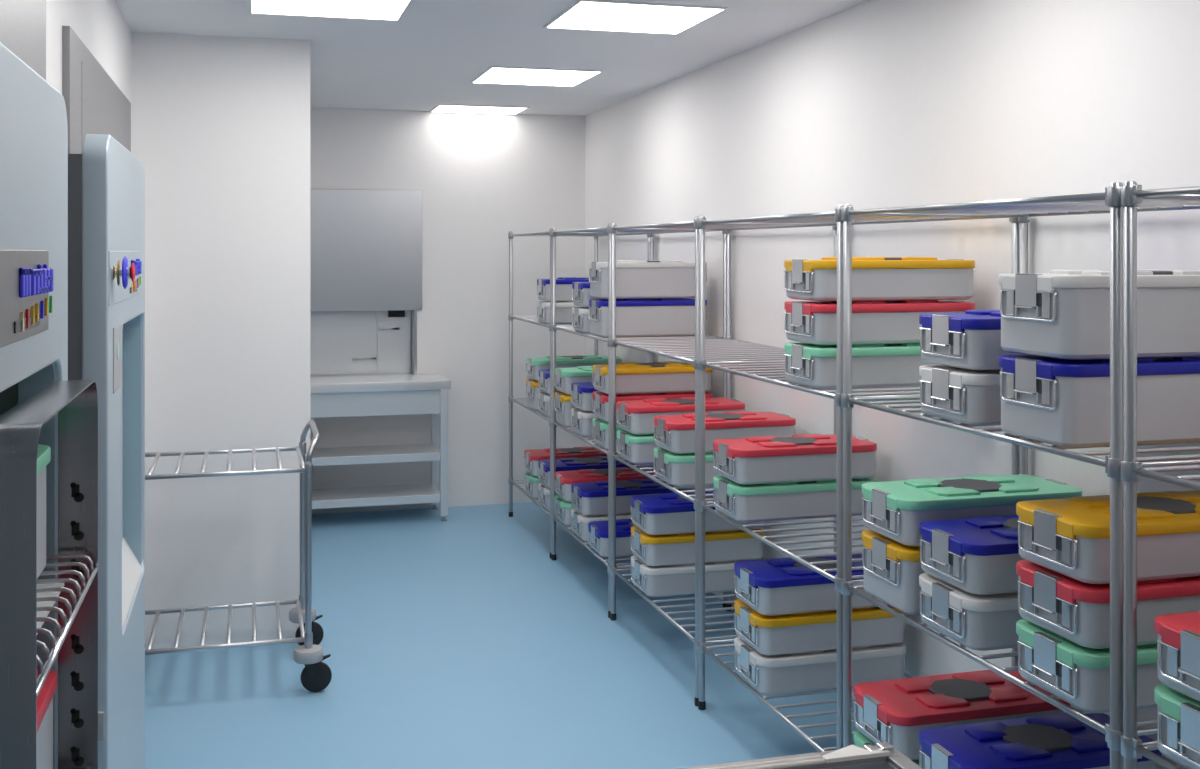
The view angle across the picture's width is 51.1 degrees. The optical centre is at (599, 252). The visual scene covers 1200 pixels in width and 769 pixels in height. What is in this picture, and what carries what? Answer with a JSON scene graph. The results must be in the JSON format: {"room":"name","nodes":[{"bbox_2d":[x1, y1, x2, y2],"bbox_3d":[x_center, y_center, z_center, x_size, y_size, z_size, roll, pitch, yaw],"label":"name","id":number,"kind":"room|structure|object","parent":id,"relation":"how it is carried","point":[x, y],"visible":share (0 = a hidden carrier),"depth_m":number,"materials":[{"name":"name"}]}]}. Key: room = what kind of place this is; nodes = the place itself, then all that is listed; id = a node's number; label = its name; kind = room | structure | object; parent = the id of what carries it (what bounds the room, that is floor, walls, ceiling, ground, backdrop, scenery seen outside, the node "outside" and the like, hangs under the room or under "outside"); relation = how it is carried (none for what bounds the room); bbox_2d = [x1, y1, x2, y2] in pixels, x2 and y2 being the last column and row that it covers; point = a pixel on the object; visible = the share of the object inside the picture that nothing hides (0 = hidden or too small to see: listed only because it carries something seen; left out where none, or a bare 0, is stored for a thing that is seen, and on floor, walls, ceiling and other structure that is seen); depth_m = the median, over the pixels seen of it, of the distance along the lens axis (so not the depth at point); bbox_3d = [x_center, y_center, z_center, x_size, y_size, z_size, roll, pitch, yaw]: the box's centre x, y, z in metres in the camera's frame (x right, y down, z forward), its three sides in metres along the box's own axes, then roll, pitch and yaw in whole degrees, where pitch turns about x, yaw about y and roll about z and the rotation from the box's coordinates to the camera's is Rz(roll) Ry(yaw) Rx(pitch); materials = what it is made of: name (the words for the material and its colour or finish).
{"room":"hospital sterilization room","nodes":[
{"label":"hospital sterilization room","id":0,"kind":"room"},
{"bbox_2d":[46,0,131,152],"bbox_3d":[-0.978,0.387,1.491,0.100,2.688,8.200,0,0,-16],"label":"wall","id":1,"kind":"structure","parent":0,"point":[100,25],"depth_m":4.14,"materials":[{"name":"paint"}]},
{"bbox_2d":[0,0,45,79],"bbox_3d":[-1.094,0.556,2.129,0.021,2.350,1.850,0,0,-16],"label":"trim","id":2,"kind":"structure","parent":1,"relation":"attached to","point":[22,22],"depth_m":2.75,"materials":[{"name":"white paint"}]},
{"bbox_2d":[62,26,130,153],"bbox_3d":[-1.705,0.556,4.312,0.021,2.350,1.845,0,0,-16],"label":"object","id":3,"kind":"structure","parent":1,"relation":"attached to","point":[94,103],"depth_m":3.81,"materials":[{"name":"silver metal"}]},
{"bbox_2d":[132,32,309,649],"bbox_3d":[-2.083,0.387,6.842,0.858,2.688,2.700,0,0,-16],"label":"wall","id":4,"kind":"structure","parent":0,"point":[221,124],"depth_m":5.56,"materials":[{"name":"paint"}]},
{"bbox_2d":[310,108,584,513],"bbox_3d":[-1.083,0.387,8.575,2.002,2.688,0.100,0,0,-16],"label":"wall","id":5,"kind":"structure","parent":0,"point":[481,178],"depth_m":8.58,"materials":[{"name":"paint"}]},
{"bbox_2d":[310,189,421,376],"bbox_3d":[-1.628,0.213,8.445,0.838,1.265,0.187,0,0,-16],"label":"window","id":6,"kind":"structure","parent":5,"relation":"in","point":[366,245],"depth_m":8.37,"materials":[{"name":"silver metal"}]},
{"bbox_2d":[310,310,410,374],"bbox_3d":[-1.715,0.579,8.675,0.776,0.495,0.397,0,0,-16],"label":"upper cabinet","id":7,"kind":"object","parent":6,"relation":"attached to","point":[341,342],"visible":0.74,"depth_m":8.53,"materials":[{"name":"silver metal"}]},
{"bbox_2d":[115,0,868,115],"bbox_3d":[-0.396,-0.987,3.212,3.770,0.060,11.400,0,0,-16],"label":"ceiling","id":8,"kind":"structure","parent":0,"point":[430,57],"depth_m":5.77,"materials":[{"name":"paint"}]},
{"bbox_2d":[249,0,412,20],"bbox_3d":[-1.028,-0.953,4.777,0.597,0.008,0.599,0,0,-16],"label":"recessed light","id":9,"kind":"object","parent":8,"relation":"in","point":[391,10],"visible":1,"depth_m":4.89,"materials":[{"name":"white plastic"}]},
{"bbox_2d":[429,104,529,114],"bbox_3d":[-0.809,-0.953,8.369,0.599,0.008,0.438,0,0,-16],"label":"recessed light","id":10,"kind":"object","parent":8,"relation":"in","point":[440,108],"visible":1,"depth_m":8.35,"materials":[{"name":"white plastic"}]},
{"bbox_2d":[470,66,603,86],"bbox_3d":[-0.354,-0.953,6.814,0.601,0.008,0.619,0,0,-16],"label":"recessed light","id":11,"kind":"object","parent":8,"relation":"in","point":[493,74],"visible":1,"depth_m":6.78,"materials":[{"name":"white plastic"}]},
{"bbox_2d":[543,0,727,34],"bbox_3d":[0.130,-0.953,5.102,0.602,0.008,0.599,0,0,-16],"label":"recessed light","id":12,"kind":"object","parent":8,"relation":"in","point":[593,15],"visible":1,"depth_m":5.06,"materials":[{"name":"white plastic"}]},
{"bbox_2d":[145,502,857,768],"bbox_3d":[-0.396,1.761,3.212,3.770,0.060,11.400,0,0,-16],"label":"floor","id":13,"kind":"structure","parent":0,"point":[458,642],"depth_m":5.12,"materials":[{"name":"blue plastic"}]},
{"bbox_2d":[0,42,67,768],"bbox_3d":[-1.229,0.723,1.671,0.934,2.016,1.104,0,0,-16],"label":"sterilizer","id":14,"kind":"object","parent":13,"relation":"on","point":[33,114],"visible":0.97,"depth_m":1.97,"materials":[{"name":"blue paint"}]},
{"bbox_2d":[0,380,97,768],"bbox_3d":[-1.115,0.616,1.802,0.665,0.794,0.669,0,0,-16],"label":"rack","id":15,"kind":"object","parent":14,"relation":"attached to","point":[26,602],"visible":1,"depth_m":1.88,"materials":[{"name":"silver metal"}]},
{"bbox_2d":[37,444,50,578],"bbox_3d":[-0.970,0.416,1.789,0.280,0.215,0.571,0,0,-16],"label":"container","id":16,"kind":"object","parent":15,"relation":"on","point":[44,451],"visible":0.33,"depth_m":2.01,"materials":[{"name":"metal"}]},
{"bbox_2d":[37,668,56,768],"bbox_3d":[-0.990,0.807,1.859,0.280,0.208,0.571,0,0,-16],"label":"container","id":17,"kind":"object","parent":15,"relation":"on","point":[45,697],"visible":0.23,"depth_m":2.04,"materials":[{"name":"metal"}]},
{"bbox_2d":[37,583,63,633],"bbox_3d":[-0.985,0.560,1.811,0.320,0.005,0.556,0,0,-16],"label":"storage container","id":18,"kind":"object","parent":15,"relation":"on","point":[43,594],"depth_m":2.03,"materials":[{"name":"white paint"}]},
{"bbox_2d":[37,554,93,674],"bbox_3d":[-1.088,0.540,1.809,0.600,0.031,0.645,0,0,-16],"label":"wire shelf","id":19,"kind":"object","parent":15,"relation":"attached to","point":[70,566],"depth_m":1.98,"materials":[{"name":"silver metal"}]},
{"bbox_2d":[68,134,144,768],"bbox_3d":[-1.355,0.723,3.477,0.203,2.016,1.114,0,0,-16],"label":"sterilizer","id":20,"kind":"object","parent":13,"relation":"on","point":[106,182],"visible":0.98,"depth_m":3.15,"materials":[{"name":"blue paint"}]},
{"bbox_2d":[145,419,331,691],"bbox_3d":[-1.519,1.225,5.137,0.788,1.011,0.708,0,0,-16],"label":"wire cart","id":21,"kind":"object","parent":13,"relation":"on","point":[316,675],"visible":0.56,"depth_m":4.93,"materials":[{"name":"silver metal"}]},
{"bbox_2d":[145,446,304,479],"bbox_3d":[-1.546,0.855,5.112,0.673,0.018,0.579,0,0,-16],"label":"wire shelf","id":22,"kind":"object","parent":21,"relation":"attached to","point":[300,450],"depth_m":5.03,"materials":[{"name":"silver metal"}]},
{"bbox_2d":[145,599,304,654],"bbox_3d":[-1.546,1.521,5.112,0.673,0.018,0.579,0,0,-16],"label":"wire shelf","id":23,"kind":"object","parent":21,"relation":"attached to","point":[300,603],"depth_m":5.07,"materials":[{"name":"silver metal"}]},
{"bbox_2d":[310,374,450,520],"bbox_3d":[-1.484,1.277,8.154,0.969,0.908,0.445,0,0,-16],"label":"work table","id":24,"kind":"object","parent":13,"relation":"on","point":[346,396],"visible":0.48,"depth_m":8.03,"materials":[{"name":"silver metal"}]},
{"bbox_2d":[312,483,439,508],"bbox_3d":[-1.499,1.581,8.145,0.885,0.052,0.405,0,0,-16],"label":"shelf","id":25,"kind":"object","parent":24,"relation":"attached to","point":[428,492],"depth_m":8.04,"materials":[{"name":"silver metal"}]},
{"bbox_2d":[312,443,439,465],"bbox_3d":[-1.499,1.312,8.145,0.885,0.052,0.405,0,0,-16],"label":"shelf","id":26,"kind":"object","parent":24,"relation":"attached to","point":[428,451],"depth_m":8.03,"materials":[{"name":"silver metal"}]},
{"bbox_2d":[508,228,649,557],"bbox_3d":[-0.148,0.796,7.744,0.616,1.869,1.194,0,0,-16],"label":"wire shelving unit","id":27,"kind":"object","parent":13,"relation":"on","point":[530,319],"visible":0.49,"depth_m":8.17,"materials":[{"name":"silver metal"}]},
{"bbox_2d":[524,471,540,497],"bbox_3d":[-0.175,1.419,7.755,0.571,0.133,0.280,0,0,-16],"label":"container","id":28,"kind":"object","parent":27,"relation":"on","point":[531,483],"visible":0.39,"depth_m":7.59,"materials":[{"name":"metal"}]},
{"bbox_2d":[524,446,616,475],"bbox_3d":[-0.175,1.286,7.755,0.571,0.133,0.280,0,0,-16],"label":"container","id":29,"kind":"object","parent":28,"relation":"on","point":[532,457],"visible":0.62,"depth_m":7.66,"materials":[{"name":"metal"}]},
{"bbox_2d":[526,379,542,410],"bbox_3d":[-0.161,0.861,7.705,0.571,0.178,0.280,0,0,-16],"label":"container","id":30,"kind":"object","parent":27,"relation":"on","point":[532,388],"visible":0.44,"depth_m":7.56,"materials":[{"name":"metal"}]},
{"bbox_2d":[525,355,621,380],"bbox_3d":[-0.161,0.706,7.705,0.571,0.133,0.280,0,0,-16],"label":"container","id":31,"kind":"object","parent":30,"relation":"on","point":[533,364],"visible":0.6,"depth_m":7.59,"materials":[{"name":"metal"}]},
{"bbox_2d":[538,392,549,417],"bbox_3d":[-0.068,0.883,7.373,0.571,0.133,0.280,0,0,-16],"label":"container","id":32,"kind":"object","parent":27,"relation":"on","point":[544,398],"visible":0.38,"depth_m":7.26,"materials":[{"name":"metal"}]},
{"bbox_2d":[538,369,558,393],"bbox_3d":[-0.068,0.750,7.373,0.571,0.133,0.280,0,0,-16],"label":"container","id":33,"kind":"object","parent":32,"relation":"on","point":[544,374],"visible":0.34,"depth_m":7.26,"materials":[{"name":"metal"}]},
{"bbox_2d":[538,482,556,510],"bbox_3d":[-0.068,1.419,7.373,0.571,0.133,0.280,0,0,-16],"label":"container","id":34,"kind":"object","parent":27,"relation":"on","point":[543,491],"visible":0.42,"depth_m":7.26,"materials":[{"name":"metal"}]},
{"bbox_2d":[538,456,635,487],"bbox_3d":[-0.068,1.286,7.373,0.571,0.133,0.280,0,0,-16],"label":"container","id":35,"kind":"object","parent":34,"relation":"on","point":[563,464],"visible":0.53,"depth_m":7.28,"materials":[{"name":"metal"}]},
{"bbox_2d":[536,301,581,323],"bbox_3d":[-0.080,0.347,7.414,0.571,0.133,0.280,0,0,-16],"label":"container","id":36,"kind":"object","parent":27,"relation":"on","point":[563,308],"visible":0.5,"depth_m":7.24,"materials":[{"name":"metal"}]},
{"bbox_2d":[537,277,588,300],"bbox_3d":[-0.080,0.214,7.414,0.571,0.133,0.280,0,0,-16],"label":"container","id":37,"kind":"object","parent":36,"relation":"on","point":[564,288],"visible":0.44,"depth_m":7.25,"materials":[{"name":"metal"}]},
{"bbox_2d":[551,223,725,617],"bbox_3d":[0.175,0.796,6.588,0.616,1.869,1.194,0,0,-16],"label":"wire shelving unit","id":38,"kind":"object","parent":13,"relation":"on","point":[606,230],"visible":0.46,"depth_m":6.42,"materials":[{"name":"silver metal"}]},
{"bbox_2d":[554,495,573,525],"bbox_3d":[0.041,1.419,6.985,0.571,0.133,0.280,0,0,-16],"label":"container","id":39,"kind":"object","parent":38,"relation":"on","point":[562,508],"visible":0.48,"depth_m":6.83,"materials":[{"name":"metal"}]},
{"bbox_2d":[554,467,659,501],"bbox_3d":[0.041,1.286,6.985,0.571,0.133,0.280,0,0,-16],"label":"container","id":40,"kind":"object","parent":39,"relation":"on","point":[563,480],"visible":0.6,"depth_m":6.89,"materials":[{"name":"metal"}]},
{"bbox_2d":[554,391,574,427],"bbox_3d":[0.041,0.861,6.985,0.571,0.178,0.280,0,0,-16],"label":"container","id":41,"kind":"object","parent":38,"relation":"on","point":[563,405],"visible":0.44,"depth_m":6.83,"materials":[{"name":"metal"}]},
{"bbox_2d":[554,366,592,394],"bbox_3d":[0.041,0.706,6.985,0.571,0.133,0.280,0,0,-16],"label":"container","id":42,"kind":"object","parent":41,"relation":"on","point":[563,377],"visible":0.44,"depth_m":6.82,"materials":[{"name":"metal"}]},
{"bbox_2d":[571,307,589,332],"bbox_3d":[0.147,0.347,6.604,0.571,0.133,0.280,0,0,-16],"label":"container","id":43,"kind":"object","parent":38,"relation":"on","point":[580,315],"visible":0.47,"depth_m":6.46,"materials":[{"name":"metal"}]},
{"bbox_2d":[572,282,599,306],"bbox_3d":[0.147,0.214,6.604,0.571,0.133,0.280,0,0,-16],"label":"container","id":44,"kind":"object","parent":43,"relation":"on","point":[581,296],"visible":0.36,"depth_m":6.45,"materials":[{"name":"metal"}]},
{"bbox_2d":[570,407,597,436],"bbox_3d":[0.142,0.883,6.623,0.571,0.133,0.280,0,0,-16],"label":"container","id":45,"kind":"object","parent":38,"relation":"on","point":[581,421],"visible":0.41,"depth_m":6.45,"materials":[{"name":"metal"}]},
{"bbox_2d":[571,382,597,410],"bbox_3d":[0.142,0.750,6.623,0.571,0.133,0.280,0,0,-16],"label":"container","id":46,"kind":"object","parent":45,"relation":"on","point":[581,392],"visible":0.32,"depth_m":6.46,"materials":[{"name":"metal"}]},
{"bbox_2d":[570,508,630,541],"bbox_3d":[0.142,1.419,6.623,0.571,0.133,0.280,0,0,-16],"label":"container","id":47,"kind":"object","parent":38,"relation":"on","point":[579,522],"visible":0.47,"depth_m":6.47,"materials":[{"name":"metal"}]},
{"bbox_2d":[570,479,682,515],"bbox_3d":[0.142,1.286,6.623,0.571,0.133,0.280,0,0,-16],"label":"container","id":48,"kind":"object","parent":47,"relation":"on","point":[589,498],"visible":0.54,"depth_m":6.49,"materials":[{"name":"metal"}]},
{"bbox_2d":[592,418,620,449],"bbox_3d":[0.258,0.883,6.208,0.571,0.133,0.280,0,0,-16],"label":"container","id":49,"kind":"object","parent":38,"relation":"on","point":[600,427],"visible":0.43,"depth_m":6.09,"materials":[{"name":"metal"}]},
{"bbox_2d":[592,391,711,421],"bbox_3d":[0.258,0.750,6.208,0.571,0.133,0.280,0,0,-16],"label":"container","id":50,"kind":"object","parent":49,"relation":"on","point":[600,399],"visible":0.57,"depth_m":6.08,"materials":[{"name":"metal"}]},
{"bbox_2d":[592,361,712,394],"bbox_3d":[0.258,0.618,6.208,0.571,0.133,0.280,0,0,-16],"label":"container","id":51,"kind":"object","parent":50,"relation":"on","point":[669,376],"visible":0.7,"depth_m":6.08,"materials":[{"name":"metal"}]},
{"bbox_2d":[587,519,634,556],"bbox_3d":[0.235,1.419,6.290,0.571,0.133,0.280,0,0,-16],"label":"container","id":52,"kind":"object","parent":38,"relation":"on","point":[597,530],"visible":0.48,"depth_m":6.13,"materials":[{"name":"metal"}]},
{"bbox_2d":[588,298,706,337],"bbox_3d":[0.239,0.321,6.277,0.571,0.187,0.280,0,0,-16],"label":"container","id":53,"kind":"object","parent":38,"relation":"on","point":[671,316],"visible":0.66,"depth_m":6.15,"materials":[{"name":"metal"}]},
{"bbox_2d":[588,260,707,298],"bbox_3d":[0.239,0.134,6.277,0.571,0.187,0.280,0,0,-16],"label":"container","id":54,"kind":"object","parent":53,"relation":"on","point":[651,279],"visible":0.78,"depth_m":6.15,"materials":[{"name":"metal"}]},
{"bbox_2d":[610,216,836,705],"bbox_3d":[0.499,0.796,5.433,0.616,1.869,1.194,0,0,-16],"label":"wire shelving unit","id":55,"kind":"object","parent":13,"relation":"on","point":[728,349],"visible":0.59,"depth_m":5.36,"materials":[{"name":"silver metal"}]},
{"bbox_2d":[616,429,658,463],"bbox_3d":[0.373,0.883,5.799,0.571,0.133,0.280,0,0,-16],"label":"container","id":56,"kind":"object","parent":55,"relation":"on","point":[636,449],"visible":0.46,"depth_m":5.62,"materials":[{"name":"metal"}]},
{"bbox_2d":[616,397,745,434],"bbox_3d":[0.373,0.750,5.799,0.571,0.133,0.280,0,0,-16],"label":"container","id":57,"kind":"object","parent":56,"relation":"on","point":[636,417],"visible":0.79,"depth_m":5.68,"materials":[{"name":"metal"}]},
{"bbox_2d":[653,447,718,486],"bbox_3d":[0.522,0.883,5.266,0.571,0.133,0.280,0,0,-16],"label":"container","id":58,"kind":"object","parent":55,"relation":"on","point":[678,470],"visible":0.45,"depth_m":5.10,"materials":[{"name":"metal"}]},
{"bbox_2d":[653,411,795,453],"bbox_3d":[0.522,0.750,5.266,0.571,0.133,0.280,0,0,-16],"label":"container","id":59,"kind":"object","parent":58,"relation":"on","point":[675,434],"visible":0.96,"depth_m":5.15,"materials":[{"name":"metal"}]},
{"bbox_2d":[630,555,762,596],"bbox_3d":[0.433,1.419,5.585,0.571,0.133,0.280,0,0,-16],"label":"container","id":60,"kind":"object","parent":55,"relation":"on","point":[669,580],"visible":0.45,"depth_m":5.44,"materials":[{"name":"metal"}]},
{"bbox_2d":[630,526,763,565],"bbox_3d":[0.433,1.286,5.585,0.571,0.133,0.280,0,0,-16],"label":"container","id":61,"kind":"object","parent":60,"relation":"on","point":[735,545],"visible":0.67,"depth_m":5.46,"materials":[{"name":"metal"}]},
{"bbox_2d":[630,491,762,534],"bbox_3d":[0.433,1.153,5.585,0.571,0.133,0.280,0,0,-16],"label":"container","id":62,"kind":"object","parent":61,"relation":"on","point":[669,513],"visible":0.44,"depth_m":5.44,"materials":[{"name":"metal"}]},
{"bbox_2d":[678,742,922,768],"bbox_3d":[0.211,1.294,1.831,0.866,0.873,0.600,0,0,-16],"label":"trolley","id":63,"kind":"object","parent":13,"relation":"on","point":[883,755],"visible":1,"depth_m":2.15,"materials":[{"name":"grey metal"}]},
{"bbox_2d":[822,761,896,768],"bbox_3d":[0.212,0.985,1.829,0.732,0.212,0.504,0,0,-16],"label":"basin","id":64,"kind":"object","parent":63,"relation":"in","point":[825,764],"depth_m":2.15,"materials":[{"name":"silver metal"}]},
{"bbox_2d":[697,205,1018,751],"bbox_3d":[0.823,0.796,4.277,0.616,1.869,1.194,0,0,-16],"label":"wire shelving unit","id":65,"kind":"object","parent":13,"relation":"on","point":[750,369],"visible":0.49,"depth_m":4.14,"materials":[{"name":"silver metal"}]},
{"bbox_2d":[712,475,876,521],"bbox_3d":[0.711,0.883,4.591,0.571,0.133,0.280,0,0,-16],"label":"container","id":66,"kind":"object","parent":65,"relation":"on","point":[809,499],"visible":0.57,"depth_m":4.45,"materials":[{"name":"metal"}]},
{"bbox_2d":[713,434,876,484],"bbox_3d":[0.711,0.750,4.591,0.571,0.133,0.280,0,0,-16],"label":"container","id":67,"kind":"object","parent":66,"relation":"on","point":[805,457],"visible":0.91,"depth_m":4.47,"materials":[{"name":"metal"}]},
{"bbox_2d":[734,637,905,694],"bbox_3d":[0.767,1.419,4.389,0.571,0.133,0.280,0,0,-16],"label":"container","id":68,"kind":"object","parent":65,"relation":"on","point":[816,670],"visible":0.67,"depth_m":4.25,"materials":[{"name":"metal"}]},
{"bbox_2d":[734,599,904,654],"bbox_3d":[0.767,1.286,4.389,0.571,0.133,0.280,0,0,-16],"label":"container","id":69,"kind":"object","parent":68,"relation":"on","point":[872,626],"visible":0.63,"depth_m":4.25,"materials":[{"name":"metal"}]},
{"bbox_2d":[734,554,886,615],"bbox_3d":[0.767,1.153,4.389,0.571,0.133,0.280,0,0,-16],"label":"container","id":70,"kind":"object","parent":69,"relation":"on","point":[776,586],"visible":0.48,"depth_m":4.25,"materials":[{"name":"metal"}]},
{"bbox_2d":[784,342,938,388],"bbox_3d":[0.883,0.347,3.975,0.571,0.133,0.280,0,0,-16],"label":"container","id":71,"kind":"object","parent":65,"relation":"on","point":[811,365],"visible":0.5,"depth_m":3.83,"materials":[{"name":"metal"}]},
{"bbox_2d":[784,300,974,344],"bbox_3d":[0.883,0.214,3.975,0.571,0.133,0.280,0,0,-16],"label":"container","id":72,"kind":"object","parent":71,"relation":"on","point":[811,322],"visible":0.69,"depth_m":3.84,"materials":[{"name":"metal"}]},
{"bbox_2d":[784,257,974,300],"bbox_3d":[0.883,0.082,3.975,0.571,0.133,0.280,0,0,-16],"label":"container","id":73,"kind":"object","parent":72,"relation":"on","point":[873,278],"visible":1,"depth_m":3.86,"materials":[{"name":"metal"}]},
{"bbox_2d":[841,182,1199,768],"bbox_3d":[1.146,0.796,3.122,0.616,1.869,1.194,0,0,-16],"label":"wire shelving unit","id":74,"kind":"object","parent":13,"relation":"on","point":[1109,201],"visible":0.65,"depth_m":2.92,"materials":[{"name":"silver metal"}]},
{"bbox_2d":[854,730,919,765],"bbox_3d":[1.012,1.419,3.517,0.571,0.133,0.280,0,0,-16],"label":"container","id":75,"kind":"object","parent":74,"relation":"on","point":[860,739],"visible":0.06,"depth_m":3.51,"materials":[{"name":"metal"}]},
{"bbox_2d":[853,670,1070,759],"bbox_3d":[1.012,1.286,3.517,0.571,0.133,0.280,0,0,-16],"label":"container","id":76,"kind":"object","parent":75,"relation":"on","point":[894,712],"visible":0.63,"depth_m":3.43,"materials":[{"name":"metal"}]},
{"bbox_2d":[861,530,925,613],"bbox_3d":[1.025,0.861,3.470,0.571,0.178,0.280,0,0,-16],"label":"container","id":77,"kind":"object","parent":74,"relation":"on","point":[892,569],"visible":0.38,"depth_m":3.34,"materials":[{"name":"metal"}]},
{"bbox_2d":[861,474,1081,546],"bbox_3d":[1.025,0.706,3.470,0.571,0.133,0.280,0,0,-16],"label":"container","id":78,"kind":"object","parent":77,"relation":"on","point":[894,510],"visible":0.78,"depth_m":3.36,"materials":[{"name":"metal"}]},
{"bbox_2d":[919,365,1000,425],"bbox_3d":[1.109,0.347,3.168,0.571,0.133,0.280,0,0,-16],"label":"container","id":79,"kind":"object","parent":74,"relation":"on","point":[966,396],"visible":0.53,"depth_m":3.02,"materials":[{"name":"metal"}]},
{"bbox_2d":[919,309,1018,369],"bbox_3d":[1.109,0.214,3.168,0.571,0.133,0.280,0,0,-16],"label":"container","id":80,"kind":"object","parent":79,"relation":"on","point":[971,339],"visible":0.42,"depth_m":3.03,"materials":[{"name":"metal"}]},
{"bbox_2d":[919,573,1023,650],"bbox_3d":[1.109,0.883,3.169,0.571,0.133,0.280,0,0,-16],"label":"container","id":81,"kind":"object","parent":74,"relation":"on","point":[974,621],"visible":0.44,"depth_m":3.00,"materials":[{"name":"metal"}]},
{"bbox_2d":[919,515,1025,594],"bbox_3d":[1.109,0.750,3.169,0.571,0.133,0.280,0,0,-16],"label":"container","id":82,"kind":"object","parent":81,"relation":"on","point":[976,555],"visible":0.48,"depth_m":3.03,"materials":[{"name":"metal"}]},
{"bbox_2d":[1016,619,1161,712],"bbox_3d":[1.223,0.883,2.763,0.571,0.133,0.280,0,0,-16],"label":"container","id":83,"kind":"object","parent":74,"relation":"on","point":[1078,675],"visible":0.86,"depth_m":2.61,"materials":[{"name":"metal"}]},
{"bbox_2d":[1016,560,1199,648],"bbox_3d":[1.223,0.750,2.763,0.571,0.133,0.280,0,0,-16],"label":"container","id":84,"kind":"object","parent":83,"relation":"on","point":[1077,611],"visible":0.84,"depth_m":2.62,"materials":[{"name":"metal"}]},
{"bbox_2d":[1016,490,1199,583],"bbox_3d":[1.223,0.618,2.763,0.571,0.133,0.280,0,0,-16],"label":"container","id":85,"kind":"object","parent":84,"relation":"on","point":[1070,537],"visible":0.96,"depth_m":2.63,"materials":[{"name":"metal"}]},
{"bbox_2d":[998,354,1199,447],"bbox_3d":[1.204,0.321,2.829,0.571,0.187,0.280,0,0,-16],"label":"container","id":86,"kind":"object","parent":74,"relation":"on","point":[1065,403],"visible":0.82,"depth_m":2.69,"materials":[{"name":"metal"}]},
{"bbox_2d":[998,269,1199,359],"bbox_3d":[1.204,0.134,2.829,0.571,0.187,0.280,0,0,-16],"label":"container","id":87,"kind":"object","parent":86,"relation":"on","point":[1059,314],"visible":0.99,"depth_m":2.69,"materials":[{"name":"metal"}]},
{"bbox_3d":[1.108,1.420,3.171,0.571,0.133,0.280,0,0,-16],"label":"container","id":88,"kind":"object","parent":74,"relation":"on","visible":0},
{"bbox_2d":[919,713,1161,768],"bbox_3d":[1.109,1.286,3.171,0.571,0.133,0.280,0,0,-16],"label":"container","id":89,"kind":"object","parent":88,"relation":"on","point":[1060,740],"visible":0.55,"depth_m":3.13,"materials":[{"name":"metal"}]},
{"bbox_2d":[1121,181,1199,768],"bbox_3d":[1.470,0.796,1.966,0.616,1.869,1.194,0,0,-16],"label":"wire shelving unit","id":90,"kind":"object","parent":13,"relation":"on","point":[1132,747],"visible":1,"depth_m":2.44,"materials":[{"name":"silver metal"}]},
{"bbox_2d":[1154,684,1199,768],"bbox_3d":[1.343,0.883,2.334,0.571,0.133,0.280,0,0,-16],"label":"container","id":91,"kind":"object","parent":90,"relation":"on","point":[1178,714],"visible":0.99,"depth_m":2.31,"materials":[{"name":"metal"}]},
{"bbox_2d":[1154,611,1199,701],"bbox_3d":[1.343,0.750,2.334,0.571,0.133,0.280,0,0,-16],"label":"container","id":92,"kind":"object","parent":91,"relation":"on","point":[1178,634],"visible":1,"depth_m":2.31,"materials":[{"name":"metal"}]},
{"bbox_2d":[585,0,1199,768],"bbox_3d":[1.412,0.387,3.563,0.100,2.688,10.900,0,0,-16],"label":"wall","id":93,"kind":"structure","parent":0,"point":[871,104],"depth_m":4.44,"materials":[{"name":"paint"}]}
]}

